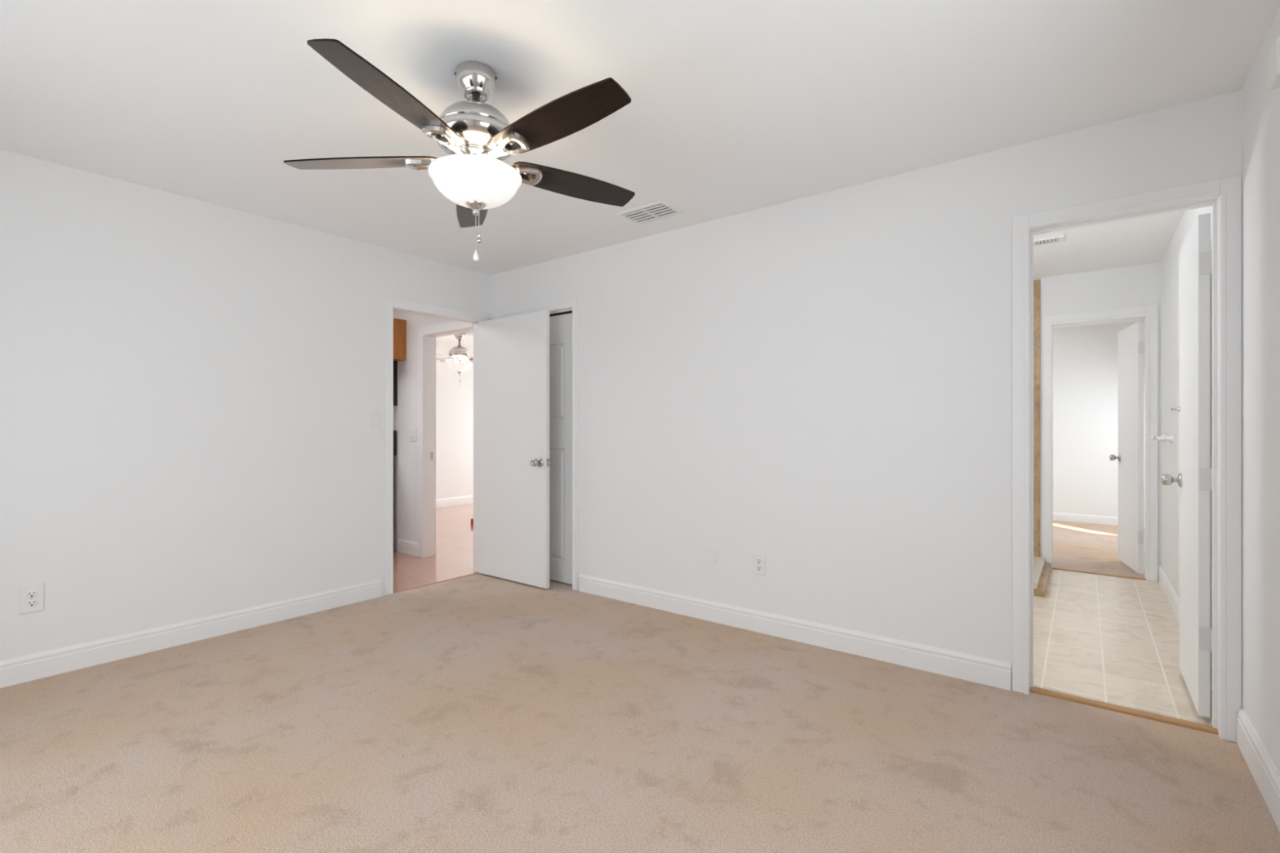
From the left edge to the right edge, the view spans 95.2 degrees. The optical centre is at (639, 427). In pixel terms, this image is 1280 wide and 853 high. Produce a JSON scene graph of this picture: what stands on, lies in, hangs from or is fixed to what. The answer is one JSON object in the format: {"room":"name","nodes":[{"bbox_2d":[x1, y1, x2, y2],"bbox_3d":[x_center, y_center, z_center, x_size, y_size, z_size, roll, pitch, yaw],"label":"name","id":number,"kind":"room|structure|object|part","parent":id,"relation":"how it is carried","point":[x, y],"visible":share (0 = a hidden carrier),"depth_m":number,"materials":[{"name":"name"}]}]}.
{"room":"empty bedroom","nodes":[
{"label":"empty bedroom","id":0,"kind":"room"},
{"bbox_2d":[0,149,490,661],"bbox_3d":[-2.412,-0.044,3.355,0.075,2.440,3.780,0,0,37],"label":"wall","id":1,"kind":"structure","parent":0,"point":[190,388],"depth_m":3.16,"materials":[{"name":"white paint"}]},
{"bbox_2d":[18,582,44,614],"bbox_3d":[-2.838,0.796,2.724,0.010,0.130,0.082,0,0,37],"label":"wall outlet","id":2,"kind":"object","parent":1,"relation":"attached to","point":[31,597],"visible":1,"depth_m":2.72,"materials":[{"name":"white plastic"}]},
{"bbox_2d":[26,599,36,607],"bbox_3d":[-2.836,0.817,2.723,0.003,0.035,0.035,0,0,37],"label":"receptacle","id":3,"kind":"object","parent":2,"relation":"attached to","point":[29,602],"depth_m":2.72,"materials":[{"name":"white plastic"}]},
{"bbox_2d":[26,590,36,598],"bbox_3d":[-2.836,0.775,2.723,0.003,0.035,0.035,0,0,37],"label":"receptacle","id":4,"kind":"object","parent":2,"relation":"attached to","point":[29,593],"depth_m":2.72,"materials":[{"name":"white plastic"}]},
{"bbox_2d":[0,579,382,688],"bbox_3d":[-2.626,1.117,2.999,0.015,0.118,2.715,0,0,37],"label":"baseboard","id":5,"kind":"structure","parent":1,"relation":"attached to","point":[14,671],"depth_m":3.13,"materials":[{"name":"white paint"}]},
{"bbox_2d":[370,410,380,426],"bbox_3d":[-1.832,-0.062,4.047,0.010,0.112,0.072,0,0,37],"label":"light switch","id":6,"kind":"object","parent":1,"relation":"attached to","point":[375,415],"visible":1,"depth_m":4.04,"materials":[{"name":"white plastic"}]},
{"bbox_2d":[393,307,478,572],"bbox_3d":[-1.564,0.153,4.468,0.075,2.046,0.778,0,0,37],"label":"trim","id":7,"kind":"structure","parent":1,"relation":"attached to","point":[475,324],"depth_m":4.76,"materials":[{"name":"white paint"}]},
{"bbox_2d":[393,571,479,593],"bbox_3d":[-1.542,1.178,4.452,0.040,0.016,0.749,0,0,37],"label":"trim","id":8,"kind":"structure","parent":1,"relation":"attached to","point":[475,572],"depth_m":4.42,"materials":[{"name":"brown wood"}]},
{"bbox_2d":[386,296,487,595],"bbox_3d":[-1.519,0.125,4.452,0.018,2.101,0.870,0,0,37],"label":"trim","id":9,"kind":"structure","parent":1,"relation":"attached to","point":[391,302],"depth_m":4.13,"materials":[{"name":"white paint"}]},
{"bbox_2d":[393,310,453,551],"bbox_3d":[-2.868,-0.044,6.059,3.925,2.440,0.118,0,0,37],"label":"wall","id":10,"kind":"structure","parent":0,"point":[406,413],"depth_m":5.46,"materials":[{"name":"white paint"}]},
{"bbox_2d":[393,318,406,361],"bbox_3d":[-2.664,-0.822,5.603,0.922,0.374,0.361,0,0,37],"label":"upper cabinet","id":11,"kind":"object","parent":10,"relation":"attached to","point":[399,325],"visible":0.04,"depth_m":5.42,"materials":[{"name":"brown wood"}]},
{"bbox_2d":[393,360,397,405],"bbox_3d":[-2.742,-0.422,5.616,0.761,0.422,0.435,0,0,37],"label":"microwave","id":12,"kind":"object","parent":11,"relation":"attached to","point":[395,363],"visible":0.06,"depth_m":5.54,"materials":[{"name":"black metal"}]},
{"bbox_2d":[397,538,417,556],"bbox_3d":[-2.158,1.113,5.435,0.334,0.125,0.015,0,0,37],"label":"baseboard","id":13,"kind":"structure","parent":10,"relation":"attached to","point":[406,547],"depth_m":5.43,"materials":[{"name":"white paint"}]},
{"bbox_2d":[408,428,416,440],"bbox_3d":[-2.100,0.064,5.395,0.116,0.116,0.010,0,0,37],"label":"light switch","id":14,"kind":"object","parent":10,"relation":"attached to","point":[412,432],"visible":1,"depth_m":5.39,"materials":[{"name":"white plastic"}]},
{"bbox_2d":[430,452,433,459],"bbox_3d":[-1.905,0.258,5.347,0.002,0.065,0.028,0,0,37],"label":"trim","id":15,"kind":"structure","parent":10,"relation":"attached to","point":[431,453],"depth_m":5.34,"materials":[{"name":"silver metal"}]},
{"bbox_2d":[417,320,473,558],"bbox_3d":[-1.703,0.131,5.088,0.806,2.090,0.018,0,0,37],"label":"trim","id":16,"kind":"structure","parent":10,"relation":"attached to","point":[455,325],"depth_m":5.28,"materials":[{"name":"white paint"}]},
{"bbox_2d":[424,327,473,557],"bbox_3d":[-1.628,0.163,5.116,0.751,2.025,0.118,0,0,37],"label":"trim","id":17,"kind":"structure","parent":10,"relation":"attached to","point":[430,340],"depth_m":5.33,"materials":[{"name":"white paint"}]},
{"bbox_2d":[435,342,473,499],"bbox_3d":[-2.776,-0.044,8.925,0.100,2.440,4.555,0,0,37],"label":"wall","id":18,"kind":"structure","parent":0,"point":[454,403],"depth_m":8.79,"materials":[{"name":"white paint"}]},
{"bbox_2d":[435,495,473,508],"bbox_3d":[-2.761,1.111,8.850,0.015,0.130,4.455,0,0,37],"label":"baseboard","id":19,"kind":"structure","parent":18,"relation":"attached to","point":[468,500],"depth_m":8.79,"materials":[{"name":"white paint"}]},
{"bbox_2d":[0,503,1279,852],"bbox_3d":[-0.085,1.216,5.442,9.500,0.080,9.880,0,0,37],"label":"floor","id":20,"kind":"structure","parent":0,"point":[479,713],"depth_m":2.20,"materials":[{"name":"beige carpet"}]},
{"bbox_2d":[393,430,396,455],"bbox_3d":[-2.840,0.600,5.487,0.765,1.151,0.735,0,0,37],"label":"range","id":21,"kind":"object","parent":20,"relation":"on","point":[394,431],"visible":0.02,"depth_m":5.54,"materials":[{"name":"black metal"}]},
{"bbox_2d":[1033,556,1051,597],"bbox_3d":[2.801,1.131,4.699,0.795,0.090,1.023,0,0,37],"label":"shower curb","id":22,"kind":"object","parent":20,"relation":"on","point":[1042,570],"visible":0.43,"depth_m":4.39,"materials":[{"name":"brown stone"}]},
{"bbox_2d":[0,0,1279,346],"bbox_3d":[0.127,-1.314,5.268,8.950,0.100,9.900,0,0,37],"label":"ceiling","id":23,"kind":"structure","parent":0,"point":[736,107],"depth_m":2.20,"materials":[{"name":"white paint"}]},
{"bbox_2d":[435,333,473,386],"bbox_3d":[-2.363,-0.903,7.763,1.272,0.722,1.265,0,0,37],"label":"ceiling fan","id":24,"kind":"object","parent":23,"relation":"hanging from","point":[458,353],"visible":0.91,"depth_m":7.67,"materials":[{"name":"white glass"}]},
{"bbox_3d":[-2.398,-0.798,7.754,0.320,0.108,0.320,0,0,37],"label":"lamp shade","id":25,"kind":"part","parent":24,"relation":"part of","materials":[{"name":"white glass"}]},
{"bbox_2d":[283,38,635,261],"bbox_3d":[-0.543,-0.928,2.050,1.229,0.672,1.284,0,0,37],"label":"ceiling fan","id":26,"kind":"object","parent":23,"relation":"hanging from","point":[477,137],"visible":1,"depth_m":1.96,"materials":[{"name":"brown wood"}]},
{"bbox_3d":[-0.980,-0.944,2.081,0.536,0.006,0.135,-1,11,0],"label":"blade","id":27,"kind":"part","parent":26,"relation":"part of","materials":[{"name":"brown wood"}]},
{"bbox_3d":[-0.709,-0.959,1.702,0.135,0.006,0.536,11,3,18],"label":"blade","id":28,"kind":"part","parent":26,"relation":"part of","materials":[{"name":"brown wood"}]},
{"bbox_3d":[-0.703,-0.944,2.455,0.135,0.006,0.536,-14,3,-17],"label":"blade","id":29,"kind":"part","parent":26,"relation":"part of","materials":[{"name":"brown wood"}]},
{"bbox_3d":[-0.584,-0.848,2.078,0.320,0.108,0.320,0,0,37],"label":"lamp shade","id":30,"kind":"part","parent":26,"relation":"part of","materials":[{"name":"white glass"}]},
{"bbox_3d":[-0.583,-0.695,2.075,0.004,0.125,0.004,0,0,37],"label":"pull chain","id":31,"kind":"part","parent":26,"relation":"part of","materials":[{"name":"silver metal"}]},
{"bbox_3d":[-0.265,-0.968,1.843,0.536,0.006,0.135,-2,-13,36],"label":"blade","id":32,"kind":"part","parent":26,"relation":"part of","materials":[{"name":"brown wood"}]},
{"bbox_3d":[-0.262,-0.959,2.308,0.536,0.006,0.135,-1,-13,-36],"label":"blade","id":33,"kind":"part","parent":26,"relation":"part of","materials":[{"name":"brown wood"}]},
{"bbox_2d":[616,200,684,225],"bbox_3d":[0.060,-1.258,3.428,0.330,0.012,0.225,0,0,37],"label":"ceiling vent","id":34,"kind":"object","parent":23,"relation":"in","point":[660,210],"visible":1,"depth_m":3.41,"materials":[{"name":"white plastic"}]},
{"bbox_2d":[1033,235,1064,246],"bbox_3d":[2.701,-1.258,3.976,0.300,0.013,0.140,0,0,37],"label":"ceiling vent","id":35,"kind":"object","parent":23,"relation":"in","point":[1052,240],"visible":0.52,"depth_m":3.92,"materials":[{"name":"white plastic"}]},
{"bbox_2d":[490,89,1241,689],"bbox_3d":[0.588,-0.044,3.519,4.501,2.440,0.115,0,0,37],"label":"wall","id":36,"kind":"structure","parent":0,"point":[820,386],"depth_m":3.10,"materials":[{"name":"white paint"}]},
{"bbox_2d":[478,310,552,588],"bbox_3d":[-0.979,0.156,4.467,0.810,2.012,0.171,0,0,37],"label":"door","id":37,"kind":"structure","parent":36,"relation":"in","point":[514,461],"depth_m":4.43,"materials":[{"name":"white paint"}]},
{"bbox_3d":[-0.758,0.251,4.216,0.053,0.053,0.040,0,0,37],"label":"knob","id":38,"kind":"part","parent":37,"relation":"part of","materials":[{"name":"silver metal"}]},
{"bbox_2d":[493,300,577,590],"bbox_3d":[-0.828,0.125,4.513,0.940,2.102,0.018,0,0,37],"label":"trim","id":39,"kind":"structure","parent":36,"relation":"attached to","point":[574,304],"depth_m":4.24,"materials":[{"name":"white paint"}]},
{"bbox_2d":[549,313,572,584],"bbox_3d":[-0.769,0.155,4.566,0.813,2.018,0.036,0,0,37],"label":"door","id":40,"kind":"structure","parent":36,"relation":"in","point":[560,326],"depth_m":4.41,"materials":[{"name":"white paint"}]},
{"bbox_3d":[-0.650,-0.349,4.459,0.222,0.582,0.010,0,0,37],"label":"panel","id":41,"kind":"part","parent":40,"relation":"part of","materials":[{"name":"white paint"}]},
{"bbox_3d":[-0.650,0.581,4.459,0.222,0.858,0.010,0,0,37],"label":"panel","id":42,"kind":"part","parent":40,"relation":"part of","materials":[{"name":"white paint"}]},
{"bbox_2d":[549,311,572,316],"bbox_3d":[-0.783,-0.870,4.572,0.848,0.011,0.070,0,0,37],"label":"trim","id":43,"kind":"structure","parent":36,"relation":"attached to","point":[567,312],"depth_m":4.43,"materials":[{"name":"grey metal"}]},
{"bbox_2d":[549,308,572,314],"bbox_3d":[-0.804,-0.872,4.543,0.848,0.009,0.022,0,0,37],"label":"trim","id":44,"kind":"structure","parent":36,"relation":"attached to","point":[566,310],"depth_m":4.37,"materials":[{"name":"white paint"}]},
{"bbox_2d":[753,552,765,575],"bbox_3d":[0.687,0.785,3.366,0.076,0.122,0.010,0,0,37],"label":"wall outlet","id":45,"kind":"object","parent":36,"relation":"attached to","point":[759,559],"visible":1,"depth_m":3.36,"materials":[{"name":"white plastic"}]},
{"bbox_2d":[755,564,761,570],"bbox_3d":[0.685,0.806,3.364,0.035,0.035,0.003,0,0,37],"label":"receptacle","id":46,"kind":"object","parent":45,"relation":"attached to","point":[758,567],"depth_m":3.36,"materials":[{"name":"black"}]},
{"bbox_2d":[755,557,761,563],"bbox_3d":[0.685,0.764,3.364,0.035,0.035,0.003,0,0,37],"label":"receptacle","id":47,"kind":"object","parent":45,"relation":"attached to","point":[758,560],"depth_m":3.36,"materials":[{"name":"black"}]},
{"bbox_2d":[578,573,1011,690],"bbox_3d":[0.612,1.117,3.420,2.644,0.118,0.015,0,0,37],"label":"baseboard","id":48,"kind":"structure","parent":36,"relation":"attached to","point":[989,672],"depth_m":3.14,"materials":[{"name":"white paint"}]},
{"bbox_2d":[1029,686,1217,734],"bbox_3d":[1.991,1.175,2.439,0.624,0.022,0.050,0,0,37],"label":"threshold","id":49,"kind":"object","parent":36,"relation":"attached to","point":[1206,728],"depth_m":2.41,"materials":[{"name":"brown wood"}]},
{"bbox_2d":[1012,174,1241,742],"bbox_3d":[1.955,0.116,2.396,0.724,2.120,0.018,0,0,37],"label":"trim","id":50,"kind":"structure","parent":36,"relation":"attached to","point":[1228,189],"depth_m":2.21,"materials":[{"name":"white paint"}]},
{"bbox_2d":[1161,213,1211,717],"bbox_3d":[2.412,0.150,2.587,0.114,2.008,0.605,0,0,37],"label":"door","id":51,"kind":"structure","parent":36,"relation":"in","point":[1193,480],"depth_m":2.44,"materials":[{"name":"white paint"}]},
{"bbox_3d":[2.516,0.247,2.785,0.040,0.053,0.053,0,0,37],"label":"knob","id":52,"kind":"part","parent":51,"relation":"part of","materials":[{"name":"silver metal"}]},
{"bbox_2d":[1033,262,1160,568],"bbox_3d":[3.195,-0.044,5.129,2.301,2.440,0.110,0,0,37],"label":"wall","id":53,"kind":"structure","parent":0,"point":[1135,286],"depth_m":4.70,"materials":[{"name":"white paint"}]},
{"bbox_2d":[1033,279,1039,556],"bbox_3d":[2.846,-0.037,5.317,1.318,2.425,0.012,0,0,37],"label":"wall tile","id":54,"kind":"structure","parent":53,"relation":"attached to","point":[1036,282],"depth_m":4.93,"materials":[{"name":"brown stone"}]},
{"bbox_2d":[1052,567,1146,580],"bbox_3d":[3.684,1.177,4.704,0.615,0.018,0.035,0,0,37],"label":"trim","id":55,"kind":"structure","parent":53,"relation":"attached to","point":[1056,568],"depth_m":4.68,"materials":[{"name":"brown wood"}]},
{"bbox_2d":[1043,304,1158,582],"bbox_3d":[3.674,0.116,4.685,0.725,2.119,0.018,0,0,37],"label":"trim","id":56,"kind":"structure","parent":53,"relation":"attached to","point":[1150,312],"depth_m":4.50,"materials":[{"name":"white paint"}]},
{"bbox_2d":[1109,320,1143,573],"bbox_3d":[4.071,0.155,4.901,0.104,1.998,0.602,0,0,27],"label":"door","id":57,"kind":"structure","parent":53,"relation":"in","point":[1130,457],"depth_m":4.80,"materials":[{"name":"white paint"}]},
{"bbox_3d":[4.156,0.261,5.134,0.040,0.053,0.053,0,0,27],"label":"knob","id":58,"kind":"part","parent":57,"relation":"part of","materials":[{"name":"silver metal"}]},
{"bbox_2d":[1053,320,1144,519],"bbox_3d":[5.352,-0.044,7.387,3.200,2.440,0.040,0,0,37],"label":"wall","id":59,"kind":"structure","parent":0,"point":[1085,357],"depth_m":7.22,"materials":[{"name":"white paint"}]},
{"bbox_2d":[1053,512,1144,527],"bbox_3d":[5.335,1.126,7.365,3.000,0.100,0.015,0,0,37],"label":"baseboard","id":60,"kind":"structure","parent":59,"relation":"attached to","point":[1095,519],"depth_m":7.22,"materials":[{"name":"white paint"}]},
{"bbox_2d":[1160,8,1279,773],"bbox_3d":[2.019,-0.044,1.782,0.120,2.440,6.642,0,0,37],"label":"wall","id":61,"kind":"structure","parent":0,"point":[1260,106],"depth_m":1.99,"materials":[{"name":"white paint"}]},
{"bbox_2d":[1151,433,1173,443],"bbox_3d":[3.645,0.072,4.081,0.075,0.060,0.550,0,0,37],"label":"towel bar","id":62,"kind":"object","parent":61,"relation":"attached to","point":[1162,437],"visible":1,"depth_m":3.89,"materials":[{"name":"white ceramic"}]},
{"bbox_2d":[1158,564,1211,689],"bbox_3d":[3.144,1.111,3.373,0.015,0.130,2.747,0,0,37],"label":"baseboard","id":63,"kind":"structure","parent":61,"relation":"attached to","point":[1169,590],"depth_m":3.90,"materials":[{"name":"white paint"}]},
{"bbox_2d":[1236,707,1279,831],"bbox_3d":[1.130,1.108,0.725,0.015,0.135,3.643,0,0,37],"label":"baseboard","id":64,"kind":"structure","parent":61,"relation":"attached to","point":[1264,771],"depth_m":1.90,"materials":[{"name":"white paint"}]},
{"bbox_2d":[1267,36,1279,90],"bbox_3d":[1.806,-1.028,1.639,0.046,0.109,0.111,0,0,37],"label":"wall box","id":65,"kind":"object","parent":61,"relation":"attached to","point":[1273,57],"visible":1,"depth_m":1.64,"materials":[{"name":"white plastic"}]}
]}

